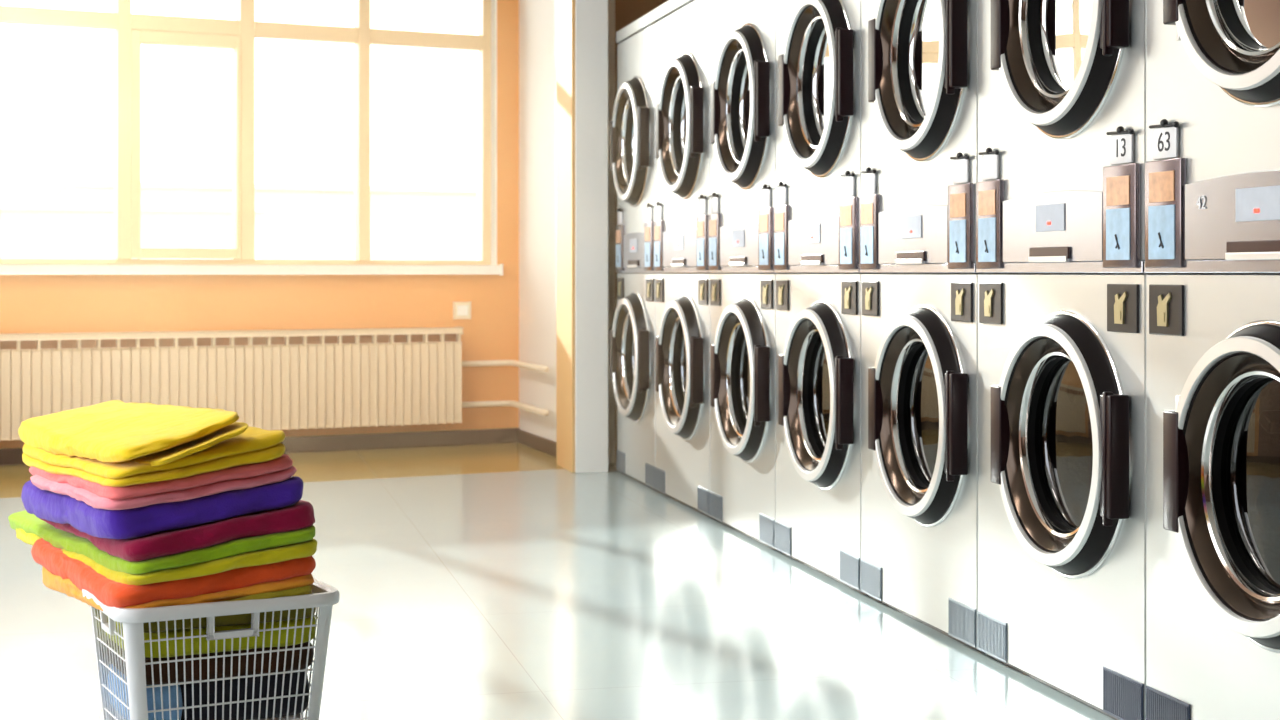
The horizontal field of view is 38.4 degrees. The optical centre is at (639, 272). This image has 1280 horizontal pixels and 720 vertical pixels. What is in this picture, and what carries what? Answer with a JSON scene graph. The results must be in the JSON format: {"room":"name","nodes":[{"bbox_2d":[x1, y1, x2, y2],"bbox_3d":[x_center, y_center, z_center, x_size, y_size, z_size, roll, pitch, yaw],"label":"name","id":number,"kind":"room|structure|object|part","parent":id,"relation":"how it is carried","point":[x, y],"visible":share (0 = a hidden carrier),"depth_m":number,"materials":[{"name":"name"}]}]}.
{"room":"laundry","nodes":[
{"label":"laundry","id":0,"kind":"room"},
{"bbox_2d":[0,0,518,448],"bbox_3d":[-2.015,-0.592,9.287,3.582,3.000,0.140,0,0,-27],"label":"wall","id":1,"kind":"structure","parent":0,"point":[28,303],"depth_m":9.46,"materials":[{"name":"orange paint"}]},
{"bbox_2d":[0,0,503,275],"bbox_3d":[-2.209,-0.889,9.192,3.201,1.806,0.247,0,0,-27],"label":"window","id":2,"kind":"structure","parent":1,"relation":"in","point":[239,35],"depth_m":9.26,"materials":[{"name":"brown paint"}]},
{"bbox_3d":[-2.209,-0.018,9.192,3.201,0.063,0.247,0,0,-27],"label":"sill","id":3,"kind":"part","parent":2,"relation":"part of","materials":[{"name":"white paint"}]},
{"bbox_3d":[-1.152,-1.497,9.743,0.625,0.470,0.006,0,0,-27],"label":"pane","id":4,"kind":"part","parent":2,"relation":"part of","materials":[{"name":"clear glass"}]},
{"bbox_3d":[-1.152,-0.634,9.743,0.625,1.135,0.006,0,0,-27],"label":"pane","id":5,"kind":"part","parent":2,"relation":"part of","materials":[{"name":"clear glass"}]},
{"bbox_2d":[0,428,519,464],"bbox_3d":[-2.515,0.871,8.947,4.190,0.083,0.026,0,0,-27],"label":"baseboard","id":6,"kind":"structure","parent":1,"relation":"attached to","point":[507,435],"depth_m":9.54,"materials":[{"name":"brown"}]},
{"bbox_2d":[0,326,548,440],"bbox_3d":[-2.027,0.532,9.088,3.062,0.503,0.748,0,0,-14],"label":"radiator","id":7,"kind":"object","parent":1,"relation":"attached to","point":[301,378],"visible":0.76,"depth_m":9.12,"materials":[{"name":"beige metal"}]},
{"bbox_2d":[453,301,470,319],"bbox_3d":[-0.941,0.198,9.737,0.102,0.096,0.024,0,0,-27],"label":"light switch","id":8,"kind":"object","parent":1,"relation":"attached to","point":[461,310],"visible":1,"depth_m":9.73,"materials":[{"name":"beige plastic"}]},
{"bbox_2d":[0,442,1114,719],"bbox_3d":[-0.779,0.958,3.412,5.600,0.100,13.400,0,0,-13],"label":"floor","id":9,"kind":"structure","parent":0,"point":[494,581],"depth_m":4.85,"materials":[{"name":"tile"}]},
{"bbox_2d":[82,579,339,719],"bbox_3d":[-0.803,0.747,3.434,0.413,0.322,0.353,0,0,-28],"label":"laundry basket","id":10,"kind":"object","parent":9,"relation":"on","point":[324,596],"visible":0.62,"depth_m":3.31,"materials":[{"name":"white plastic"}]},
{"bbox_3d":[-1.014,0.755,3.475,0.055,0.305,0.042,0,0,17],"label":"corner post","id":11,"kind":"part","parent":10,"relation":"part of","materials":[{"name":"white plastic"}]},
{"bbox_3d":[-0.967,0.630,3.346,0.016,0.046,0.077,0,0,-28],"label":"handle frame","id":12,"kind":"part","parent":10,"relation":"part of","materials":[{"name":"white plastic"}]},
{"bbox_3d":[-0.885,0.755,3.236,0.042,0.305,0.055,0,0,17],"label":"corner post","id":13,"kind":"part","parent":10,"relation":"part of","materials":[{"name":"white plastic"}]},
{"bbox_2d":[87,585,311,605],"bbox_3d":[-0.868,0.605,3.519,0.358,0.067,0.561,0,0,-27],"label":"folded towel","id":14,"kind":"object","parent":10,"relation":"in","point":[304,590],"visible":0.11,"depth_m":3.33,"materials":[{"name":"yellow fabric"}]},
{"bbox_2d":[42,567,313,610],"bbox_3d":[-0.925,0.600,3.618,0.383,0.094,0.768,0,0,-28],"label":"folded towel","id":15,"kind":"object","parent":14,"relation":"on","point":[51,581],"visible":0.22,"depth_m":3.33,"materials":[{"name":"orange fabric"}]},
{"bbox_2d":[31,538,315,607],"bbox_3d":[-0.941,0.564,3.647,0.388,0.092,0.831,0,0,-28],"label":"folded towel","id":16,"kind":"object","parent":15,"relation":"on","point":[111,593],"visible":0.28,"depth_m":3.31,"materials":[{"name":"orange fabric"}]},
{"bbox_2d":[16,528,316,585],"bbox_3d":[-1.013,0.546,3.796,0.370,0.114,1.184,0,0,-28],"label":"folded towel","id":17,"kind":"object","parent":16,"relation":"on","point":[308,548],"visible":0.27,"depth_m":3.30,"materials":[{"name":"yellow fabric"}]},
{"bbox_2d":[116,711,302,719],"bbox_3d":[-0.805,0.854,3.432,0.312,0.089,0.259,0,0,-28],"label":"folded towel","id":18,"kind":"object","parent":10,"relation":"in","point":[299,714],"visible":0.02,"depth_m":3.38,"materials":[{"name":"red fabric"}]},
{"bbox_2d":[108,664,181,719],"bbox_3d":[-0.910,0.771,3.376,0.091,0.086,0.267,0,0,-28],"label":"folded towel","id":19,"kind":"object","parent":18,"relation":"on","point":[157,690],"visible":0.33,"depth_m":3.27,"materials":[{"name":"blue fabric"}]},
{"bbox_2d":[180,669,308,719],"bbox_3d":[-0.768,0.771,3.452,0.248,0.087,0.270,0,0,-28],"label":"folded towel","id":20,"kind":"object","parent":18,"relation":"on","point":[295,674],"visible":0.35,"depth_m":3.33,"materials":[{"name":"fabric"}]},
{"bbox_2d":[107,638,313,684],"bbox_3d":[-0.803,0.706,3.435,0.342,0.053,0.282,0,0,-28],"label":"folded towel","id":21,"kind":"object","parent":20,"relation":"on","point":[188,664],"visible":0.36,"depth_m":3.31,"materials":[{"name":"fabric"}]},
{"bbox_2d":[106,616,315,657],"bbox_3d":[-0.803,0.658,3.434,0.350,0.051,0.290,0,0,-28],"label":"folded towel","id":22,"kind":"object","parent":21,"relation":"on","point":[179,632],"visible":0.3,"depth_m":3.31,"materials":[{"name":"yellow fabric"}]},
{"bbox_2d":[143,607,315,632],"bbox_3d":[-0.803,0.619,3.434,0.350,0.039,0.291,0,0,-28],"label":"folded towel","id":23,"kind":"object","parent":22,"relation":"on","point":[239,619],"visible":0.17,"depth_m":3.31,"materials":[{"name":"yellow fabric"}]},
{"bbox_2d":[8,510,315,573],"bbox_3d":[-1.041,0.529,3.851,0.363,0.133,1.308,0,0,-28],"label":"folded towel","id":24,"kind":"object","parent":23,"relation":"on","point":[61,539],"visible":0.2,"depth_m":3.33,"materials":[{"name":"green fabric"}]},
{"bbox_2d":[39,500,314,561],"bbox_3d":[-0.947,0.474,3.674,0.363,0.103,0.904,0,0,-28],"label":"folded towel","id":25,"kind":"object","parent":24,"relation":"on","point":[300,515],"visible":0.3,"depth_m":3.29,"materials":[{"name":"red fabric"}]},
{"bbox_2d":[21,476,302,538],"bbox_3d":[-0.974,0.443,3.673,0.374,0.134,0.895,0,0,-28],"label":"folded towel","id":26,"kind":"object","parent":25,"relation":"on","point":[47,505],"visible":0.41,"depth_m":3.30,"materials":[{"name":"purple fabric"}]},
{"bbox_2d":[30,466,296,509],"bbox_3d":[-0.944,0.397,3.596,0.376,0.082,0.728,0,0,-29],"label":"folded towel","id":27,"kind":"object","parent":26,"relation":"on","point":[91,499],"visible":0.26,"depth_m":3.30,"materials":[{"name":"pink fabric"}]},
{"bbox_2d":[29,454,292,499],"bbox_3d":[-0.968,0.381,3.642,0.353,0.092,0.845,0,0,-28],"label":"folded towel","id":28,"kind":"object","parent":27,"relation":"on","point":[284,462],"visible":0.28,"depth_m":3.29,"materials":[{"name":"pink fabric"}]},
{"bbox_2d":[18,400,284,486],"bbox_3d":[-1.017,0.332,3.720,0.344,0.160,1.080,0,0,-28],"label":"folded towel","id":29,"kind":"object","parent":28,"relation":"on","point":[113,443],"visible":1,"depth_m":3.35,"materials":[{"name":"yellow fabric"}]},
{"bbox_3d":[-0.729,0.630,3.296,0.097,0.050,0.021,0,0,-28],"label":"handle frame","id":30,"kind":"part","parent":10,"relation":"part of","materials":[{"name":"white plastic"}]},
{"bbox_3d":[-0.592,0.755,3.393,0.055,0.305,0.042,0,0,17],"label":"corner post","id":31,"kind":"part","parent":10,"relation":"part of","materials":[{"name":"white plastic"}]},
{"bbox_2d":[610,273,659,491],"bbox_3d":[0.332,0.455,8.051,0.838,0.906,0.747,0,0,-13],"label":"washing machine","id":32,"kind":"object","parent":9,"relation":"on","point":[633,333],"visible":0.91,"depth_m":7.87,"materials":[{"name":"silver metal"}]},
{"bbox_3d":[-0.087,0.070,8.251,0.006,0.096,0.125,0,0,-13],"label":"coin plate","id":33,"kind":"part","parent":32,"relation":"part of","materials":[{"name":"black plastic"}]},
{"bbox_2d":[616,305,629,408],"bbox_3d":[-0.045,0.363,7.960,0.038,0.457,0.457,0,0,-13],"label":"drum","id":34,"kind":"object","parent":32,"relation":"on","point":[622,311],"depth_m":8.12,"materials":[{"name":"silver metal"}]},
{"bbox_3d":[-0.042,0.363,7.960,0.047,0.552,0.552,0,0,-13],"label":"door","id":35,"kind":"part","parent":32,"relation":"part of","materials":[{"name":"black"}]},
{"bbox_3d":[-0.011,0.363,7.967,0.008,0.372,0.372,0,0,-13],"label":"door glass","id":36,"kind":"part","parent":32,"relation":"part of","materials":[{"name":"clear glass"}]},
{"bbox_2d":[610,9,656,272],"bbox_3d":[0.332,-0.546,8.051,0.838,1.092,0.747,0,0,-13],"label":"dryer","id":37,"kind":"object","parent":32,"relation":"on","point":[632,125],"visible":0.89,"depth_m":7.89,"materials":[{"name":"silver metal"}]},
{"bbox_2d":[616,90,629,192],"bbox_3d":[-0.045,-0.568,7.960,0.038,0.457,0.457,0,0,-13],"label":"drum","id":38,"kind":"object","parent":37,"relation":"on","point":[623,96],"depth_m":8.12,"materials":[{"name":"silver metal"}]},
{"bbox_3d":[-0.042,-0.568,7.960,0.047,0.552,0.552,0,0,-13],"label":"door","id":39,"kind":"part","parent":37,"relation":"part of","materials":[{"name":"black"}]},
{"bbox_3d":[-0.010,-0.568,7.968,0.001,0.372,0.372,0,0,-13],"label":"door glass","id":40,"kind":"part","parent":37,"relation":"part of","materials":[{"name":"glass"}]},
{"bbox_3d":[-0.023,-0.101,7.970,0.010,0.152,0.420,0,0,-13],"label":"control panel","id":41,"kind":"part","parent":37,"relation":"part of","materials":[{"name":"grey metal"}]},
{"bbox_3d":[0.001,-1.066,7.975,0.056,0.052,0.746,0,0,-13],"label":"trim","id":42,"kind":"part","parent":37,"relation":"part of","materials":[{"name":"silver metal"}]},
{"bbox_3d":[0.041,0.070,7.688,0.006,0.096,0.125,0,0,-13],"label":"coin plate","id":43,"kind":"part","parent":32,"relation":"part of","materials":[{"name":"black plastic"}]},
{"bbox_2d":[655,273,715,519],"bbox_3d":[0.512,0.455,7.261,0.838,0.906,0.868,0,0,-13],"label":"washing machine","id":44,"kind":"object","parent":9,"relation":"on","point":[682,339],"visible":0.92,"depth_m":7.09,"materials":[{"name":"silver metal"}]},
{"bbox_3d":[0.080,0.070,7.520,0.006,0.096,0.125,0,0,-13],"label":"coin plate","id":45,"kind":"part","parent":44,"relation":"part of","materials":[{"name":"black plastic"}]},
{"bbox_2d":[662,309,679,424],"bbox_3d":[0.151,0.363,7.101,0.038,0.457,0.457,0,0,-13],"label":"drum","id":46,"kind":"object","parent":44,"relation":"on","point":[670,317],"depth_m":7.26,"materials":[{"name":"silver metal"}]},
{"bbox_3d":[0.154,0.363,7.101,0.047,0.552,0.552,0,0,-13],"label":"door","id":47,"kind":"part","parent":44,"relation":"part of","materials":[{"name":"black"}]},
{"bbox_2d":[654,0,709,272],"bbox_3d":[0.512,-0.546,7.261,0.838,1.092,0.868,0,0,-13],"label":"dryer","id":48,"kind":"object","parent":44,"relation":"on","point":[682,106],"visible":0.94,"depth_m":7.13,"materials":[{"name":"silver metal"}]},
{"bbox_2d":[662,67,680,183],"bbox_3d":[0.151,-0.568,7.101,0.038,0.457,0.457,0,0,-13],"label":"drum","id":49,"kind":"object","parent":48,"relation":"on","point":[671,81],"depth_m":7.25,"materials":[{"name":"silver metal"}]},
{"bbox_3d":[0.182,-1.066,7.185,0.056,0.052,0.867,0,0,-13],"label":"trim","id":50,"kind":"part","parent":48,"relation":"part of","materials":[{"name":"silver metal"}]},
{"bbox_3d":[0.157,-0.101,7.179,0.010,0.152,0.541,0,0,-13],"label":"control panel","id":51,"kind":"part","parent":48,"relation":"part of","materials":[{"name":"grey metal"}]},
{"bbox_3d":[0.154,-0.568,7.101,0.047,0.552,0.552,0,0,-13],"label":"door","id":52,"kind":"part","parent":48,"relation":"part of","materials":[{"name":"black"}]},
{"bbox_3d":[0.186,-0.568,7.109,0.001,0.372,0.372,0,0,-13],"label":"door glass","id":53,"kind":"part","parent":48,"relation":"part of","materials":[{"name":"glass"}]},
{"bbox_3d":[0.185,0.363,7.108,0.008,0.372,0.372,0,0,-13],"label":"door glass","id":54,"kind":"part","parent":44,"relation":"part of","materials":[{"name":"clear glass"}]},
{"bbox_3d":[0.235,0.070,6.839,0.006,0.096,0.125,0,0,-13],"label":"coin plate","id":55,"kind":"part","parent":44,"relation":"part of","materials":[{"name":"black plastic"}]},
{"bbox_2d":[710,273,781,552],"bbox_3d":[0.700,0.455,6.439,0.838,0.906,0.812,0,0,-13],"label":"washing machine","id":56,"kind":"object","parent":9,"relation":"on","point":[742,305],"visible":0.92,"depth_m":6.31,"materials":[{"name":"silver metal"}]},
{"bbox_3d":[0.273,0.070,6.671,0.006,0.096,0.125,0,0,-13],"label":"coin plate","id":57,"kind":"part","parent":56,"relation":"part of","materials":[{"name":"black plastic"}]},
{"bbox_2d":[718,314,741,444],"bbox_3d":[0.339,0.363,6.277,0.038,0.457,0.457,0,0,-13],"label":"drum","id":58,"kind":"object","parent":56,"relation":"on","point":[729,325],"depth_m":6.43,"materials":[{"name":"silver metal"}]},
{"bbox_3d":[0.342,0.363,6.277,0.047,0.552,0.552,0,0,-13],"label":"door","id":59,"kind":"part","parent":56,"relation":"part of","materials":[{"name":"black metal"}]},
{"bbox_2d":[708,0,775,272],"bbox_3d":[0.700,-0.546,6.439,0.838,1.092,0.812,0,0,-13],"label":"dryer","id":60,"kind":"object","parent":56,"relation":"on","point":[742,32],"visible":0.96,"depth_m":6.31,"materials":[{"name":"silver metal"}]},
{"bbox_2d":[718,40,741,171],"bbox_3d":[0.339,-0.568,6.277,0.038,0.457,0.457,0,0,-13],"label":"drum","id":61,"kind":"object","parent":60,"relation":"on","point":[730,55],"depth_m":6.43,"materials":[{"name":"silver metal"}]},
{"bbox_3d":[0.345,-0.101,6.358,0.010,0.152,0.485,0,0,-13],"label":"control panel","id":62,"kind":"part","parent":60,"relation":"part of","materials":[{"name":"grey metal"}]},
{"bbox_3d":[0.342,-0.568,6.277,0.047,0.552,0.552,0,0,-13],"label":"door","id":63,"kind":"part","parent":60,"relation":"part of","materials":[{"name":"black"}]},
{"bbox_3d":[0.374,-0.568,6.285,0.001,0.372,0.372,0,0,-13],"label":"door glass","id":64,"kind":"part","parent":60,"relation":"part of","materials":[{"name":"glass"}]},
{"bbox_3d":[0.373,0.363,6.285,0.008,0.372,0.372,0,0,-13],"label":"door glass","id":65,"kind":"part","parent":56,"relation":"part of","materials":[{"name":"clear glass"}]},
{"bbox_3d":[0.416,0.070,6.045,0.006,0.096,0.125,0,0,-13],"label":"coin plate","id":66,"kind":"part","parent":56,"relation":"part of","materials":[{"name":"black plastic"}]},
{"bbox_2d":[775,273,867,594],"bbox_3d":[0.881,0.455,5.644,0.838,0.906,0.812,0,0,-13],"label":"washing machine","id":67,"kind":"object","parent":9,"relation":"on","point":[818,520],"visible":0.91,"depth_m":5.50,"materials":[{"name":"silver metal"}]},
{"bbox_3d":[0.455,0.070,5.876,0.006,0.096,0.125,0,0,-13],"label":"coin plate","id":68,"kind":"part","parent":67,"relation":"part of","materials":[{"name":"black plastic"}]},
{"bbox_2d":[788,320,819,469],"bbox_3d":[0.520,0.363,5.482,0.038,0.457,0.457,0,0,-13],"label":"drum","id":69,"kind":"object","parent":67,"relation":"on","point":[803,335],"depth_m":5.62,"materials":[{"name":"silver metal"}]},
{"bbox_2d":[774,0,860,272],"bbox_3d":[0.881,-0.546,5.644,0.838,1.092,0.812,0,0,-13],"label":"dryer","id":70,"kind":"object","parent":67,"relation":"on","point":[818,185],"visible":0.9,"depth_m":5.52,"materials":[{"name":"silver metal"}]},
{"bbox_2d":[788,6,819,156],"bbox_3d":[0.520,-0.568,5.482,0.038,0.457,0.457,0,0,-13],"label":"drum","id":71,"kind":"object","parent":70,"relation":"on","point":[804,26],"depth_m":5.62,"materials":[{"name":"silver metal"}]},
{"bbox_3d":[0.526,-0.101,5.563,0.010,0.152,0.485,0,0,-13],"label":"control panel","id":72,"kind":"part","parent":70,"relation":"part of","materials":[{"name":"grey metal"}]},
{"bbox_3d":[0.523,-0.568,5.483,0.047,0.552,0.552,0,0,-13],"label":"door","id":73,"kind":"part","parent":70,"relation":"part of","materials":[{"name":"black"}]},
{"bbox_3d":[0.556,-0.568,5.490,0.001,0.372,0.372,0,0,-13],"label":"door glass","id":74,"kind":"part","parent":70,"relation":"part of","materials":[{"name":"glass"}]},
{"bbox_3d":[0.523,0.363,5.483,0.047,0.552,0.552,0,0,-13],"label":"door","id":75,"kind":"part","parent":67,"relation":"part of","materials":[{"name":"black"}]},
{"bbox_3d":[0.554,0.363,5.490,0.008,0.372,0.372,0,0,-13],"label":"door glass","id":76,"kind":"part","parent":67,"relation":"part of","materials":[{"name":"glass"}]},
{"bbox_3d":[0.598,0.070,5.250,0.006,0.096,0.125,0,0,-13],"label":"coin plate","id":77,"kind":"part","parent":67,"relation":"part of","materials":[{"name":"black plastic"}]},
{"bbox_2d":[860,274,986,653],"bbox_3d":[1.062,0.455,4.849,0.838,0.906,0.812,0,0,-13],"label":"washing machine","id":78,"kind":"object","parent":9,"relation":"on","point":[919,332],"visible":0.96,"depth_m":4.70,"materials":[{"name":"silver metal"}]},
{"bbox_3d":[0.636,0.070,5.082,0.006,0.096,0.125,0,0,-13],"label":"coin plate","id":79,"kind":"part","parent":78,"relation":"part of","materials":[{"name":"black plastic"}]},
{"bbox_2d":[880,328,924,503],"bbox_3d":[0.701,0.363,4.688,0.038,0.457,0.457,0,0,-13],"label":"drum","id":80,"kind":"object","parent":78,"relation":"on","point":[902,350],"depth_m":4.82,"materials":[{"name":"silver metal"}]},
{"bbox_2d":[859,0,977,272],"bbox_3d":[1.062,-0.546,4.849,0.838,1.092,0.812,0,0,-13],"label":"dryer","id":81,"kind":"object","parent":78,"relation":"on","point":[919,58],"visible":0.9,"depth_m":4.73,"materials":[{"name":"silver metal"}]},
{"bbox_2d":[880,0,917,137],"bbox_3d":[0.701,-0.568,4.688,0.038,0.457,0.457,0,0,-13],"label":"drum","id":82,"kind":"object","parent":81,"relation":"on","point":[898,18],"depth_m":4.84,"materials":[{"name":"silver metal"}]},
{"bbox_3d":[0.708,-0.101,4.769,0.010,0.152,0.485,0,0,-13],"label":"control panel","id":83,"kind":"part","parent":81,"relation":"part of","materials":[{"name":"grey metal"}]},
{"bbox_3d":[0.705,-0.568,4.688,0.047,0.552,0.552,0,0,-13],"label":"door","id":84,"kind":"part","parent":81,"relation":"part of","materials":[{"name":"black"}]},
{"bbox_3d":[0.737,-0.568,4.696,0.001,0.372,0.372,0,0,-13],"label":"door glass","id":85,"kind":"part","parent":81,"relation":"part of","materials":[{"name":"glass"}]},
{"bbox_3d":[0.705,0.363,4.688,0.047,0.552,0.552,0,0,-13],"label":"door","id":86,"kind":"part","parent":78,"relation":"part of","materials":[{"name":"black"}]},
{"bbox_3d":[0.736,0.363,4.695,0.008,0.372,0.372,0,0,-13],"label":"door glass","id":87,"kind":"part","parent":78,"relation":"part of","materials":[{"name":"glass"}]},
{"bbox_3d":[0.779,0.070,4.456,0.006,0.096,0.125,0,0,-13],"label":"coin plate","id":88,"kind":"part","parent":78,"relation":"part of","materials":[{"name":"black plastic"}]},
{"bbox_2d":[977,274,1146,719],"bbox_3d":[1.244,0.455,4.055,0.838,0.906,0.812,0,0,-13],"label":"washing machine","id":89,"kind":"object","parent":9,"relation":"on","point":[1062,357],"visible":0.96,"depth_m":3.91,"materials":[{"name":"silver metal"}]},
{"bbox_3d":[0.818,0.070,4.287,0.006,0.096,0.125,0,0,-13],"label":"coin plate","id":90,"kind":"part","parent":89,"relation":"part of","materials":[{"name":"black plastic"}]},
{"bbox_2d":[1006,339,1072,550],"bbox_3d":[0.881,0.363,3.903,0.038,0.457,0.457,0,0,-13],"label":"drum","id":91,"kind":"object","parent":89,"relation":"on","point":[1039,372],"depth_m":4.02,"materials":[{"name":"silver metal"}]},
{"bbox_2d":[976,0,1145,272],"bbox_3d":[1.244,-0.546,4.055,0.838,1.092,0.812,0,0,-13],"label":"dryer","id":92,"kind":"object","parent":89,"relation":"on","point":[1060,186],"visible":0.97,"depth_m":3.92,"materials":[{"name":"silver metal"}]},
{"bbox_2d":[1006,0,1062,110],"bbox_3d":[0.881,-0.568,3.903,0.038,0.457,0.457,0,0,-13],"label":"drum","id":93,"kind":"object","parent":92,"relation":"on","point":[1034,28],"depth_m":4.04,"materials":[{"name":"silver metal"}]},
{"bbox_3d":[0.889,-0.101,3.974,0.010,0.152,0.485,0,0,-13],"label":"control panel","id":94,"kind":"part","parent":92,"relation":"part of","materials":[{"name":"grey metal"}]},
{"bbox_3d":[0.884,-0.568,3.904,0.047,0.552,0.552,0,0,-13],"label":"door","id":95,"kind":"part","parent":92,"relation":"part of","materials":[{"name":"black"}]},
{"bbox_3d":[0.916,-0.568,3.911,0.001,0.372,0.372,0,0,-13],"label":"door glass","id":96,"kind":"part","parent":92,"relation":"part of","materials":[{"name":"glass"}]},
{"bbox_3d":[0.884,0.363,3.904,0.047,0.552,0.552,0,0,-13],"label":"door","id":97,"kind":"part","parent":89,"relation":"part of","materials":[{"name":"black"}]},
{"bbox_3d":[0.915,0.363,3.911,0.008,0.372,0.372,0,0,-13],"label":"door glass","id":98,"kind":"part","parent":89,"relation":"part of","materials":[{"name":"glass"}]},
{"bbox_3d":[0.960,0.070,3.661,0.006,0.096,0.125,0,0,-13],"label":"coin plate","id":99,"kind":"part","parent":89,"relation":"part of","materials":[{"name":"black plastic"}]},
{"bbox_2d":[1146,274,1279,719],"bbox_3d":[1.425,0.455,3.260,0.838,0.906,0.812,0,0,-13],"label":"washing machine","id":100,"kind":"object","parent":9,"relation":"on","point":[1213,340],"visible":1,"depth_m":3.31,"materials":[{"name":"silver metal"}]},
{"bbox_3d":[0.999,0.070,3.492,0.006,0.096,0.125,0,0,-13],"label":"coin plate","id":101,"kind":"part","parent":100,"relation":"part of","materials":[{"name":"black plastic"}]},
{"bbox_2d":[1144,0,1279,272],"bbox_3d":[1.425,-0.546,3.260,0.838,1.092,0.812,0,0,-13],"label":"dryer","id":102,"kind":"object","parent":100,"relation":"on","point":[1212,164],"visible":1,"depth_m":3.31,"materials":[{"name":"silver metal"}]},
{"bbox_2d":[1186,0,1275,71],"bbox_3d":[1.054,-0.568,3.142,0.038,0.457,0.457,0,0,-13],"label":"drum","id":103,"kind":"object","parent":102,"relation":"on","point":[1219,33],"depth_m":3.25,"materials":[{"name":"silver metal"}]},
{"bbox_3d":[1.058,-0.568,3.143,0.047,0.552,0.552,0,0,-13],"label":"door","id":104,"kind":"part","parent":102,"relation":"part of","materials":[{"name":"black"}]},
{"bbox_3d":[1.070,-0.101,3.179,0.010,0.152,0.485,0,0,-13],"label":"control panel","id":105,"kind":"part","parent":102,"relation":"part of","materials":[{"name":"grey metal"}]},
{"bbox_3d":[1.090,-0.568,3.151,0.001,0.372,0.372,0,0,-13],"label":"door glass","id":106,"kind":"part","parent":102,"relation":"part of","materials":[{"name":"glass"}]},
{"bbox_3d":[1.058,0.363,3.143,0.047,0.552,0.552,0,0,-13],"label":"door","id":107,"kind":"part","parent":100,"relation":"part of","materials":[{"name":"black"}]},
{"bbox_2d":[1185,355,1279,618],"bbox_3d":[1.054,0.363,3.142,0.038,0.457,0.457,0,0,-13],"label":"drum","id":108,"kind":"object","parent":100,"relation":"on","point":[1224,585],"depth_m":3.25,"materials":[{"name":"silver metal"}]},
{"bbox_3d":[1.088,0.363,3.150,0.008,0.372,0.372,0,0,-13],"label":"door glass","id":109,"kind":"part","parent":100,"relation":"part of","materials":[{"name":"glass"}]},
{"bbox_2d":[519,0,614,462],"bbox_3d":[-0.385,-0.592,9.340,0.180,3.000,1.214,0,0,-17],"label":"wall","id":110,"kind":"structure","parent":0,"point":[537,18],"depth_m":9.44,"materials":[{"name":"white paint"}]},
{"bbox_2d":[517,429,555,456],"bbox_3d":[-0.515,0.873,9.428,0.016,0.070,0.910,0,0,-17],"label":"baseboard","id":111,"kind":"structure","parent":110,"relation":"attached to","point":[534,441],"depth_m":9.46,"materials":[{"name":"brown wood"}]},
{"bbox_2d":[556,0,574,472],"bbox_3d":[-0.345,-0.592,8.540,0.016,3.000,0.395,0,0,-13],"label":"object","id":112,"kind":"structure","parent":110,"relation":"attached to","point":[565,9],"depth_m":8.47,"materials":[{"name":"brown paint"}]},
{"bbox_2d":[575,0,607,472],"bbox_3d":[-0.264,-0.592,8.566,0.153,3.000,0.420,0,0,-13],"label":"wall pillar","id":113,"kind":"structure","parent":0,"point":[591,16],"depth_m":8.36,"materials":[{"name":"white paint"}]},
{"bbox_2d":[615,0,711,462],"bbox_3d":[0.170,-0.592,8.973,0.875,3.000,0.180,0,0,-13],"label":"wall","id":114,"kind":"structure","parent":0,"point":[627,12],"depth_m":8.82,"materials":[{"name":"brown paint"}]},
{"bbox_2d":[821,273,1279,273],"bbox_3d":[2.009,-0.592,3.331,0.200,3.000,12.000,0,0,-13],"label":"wall","id":115,"kind":"structure","parent":0,"point":[821,273],"depth_m":5.91,"materials":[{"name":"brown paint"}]},
{"label":"outside","id":116,"kind":"structure","parent":0,"visible":0},
{"bbox_3d":[-16.857,1.358,73.850,160.000,0.100,128.500,0,0,-13],"label":"ground","id":117,"kind":"structure","parent":116,"visible":0},
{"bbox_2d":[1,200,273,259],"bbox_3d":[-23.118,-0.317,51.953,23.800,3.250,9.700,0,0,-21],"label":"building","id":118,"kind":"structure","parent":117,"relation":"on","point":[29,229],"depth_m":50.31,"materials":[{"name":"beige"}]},
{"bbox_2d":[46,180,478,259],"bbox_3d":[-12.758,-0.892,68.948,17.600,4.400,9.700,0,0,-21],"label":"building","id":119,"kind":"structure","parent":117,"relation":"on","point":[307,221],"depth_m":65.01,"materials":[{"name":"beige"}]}
]}

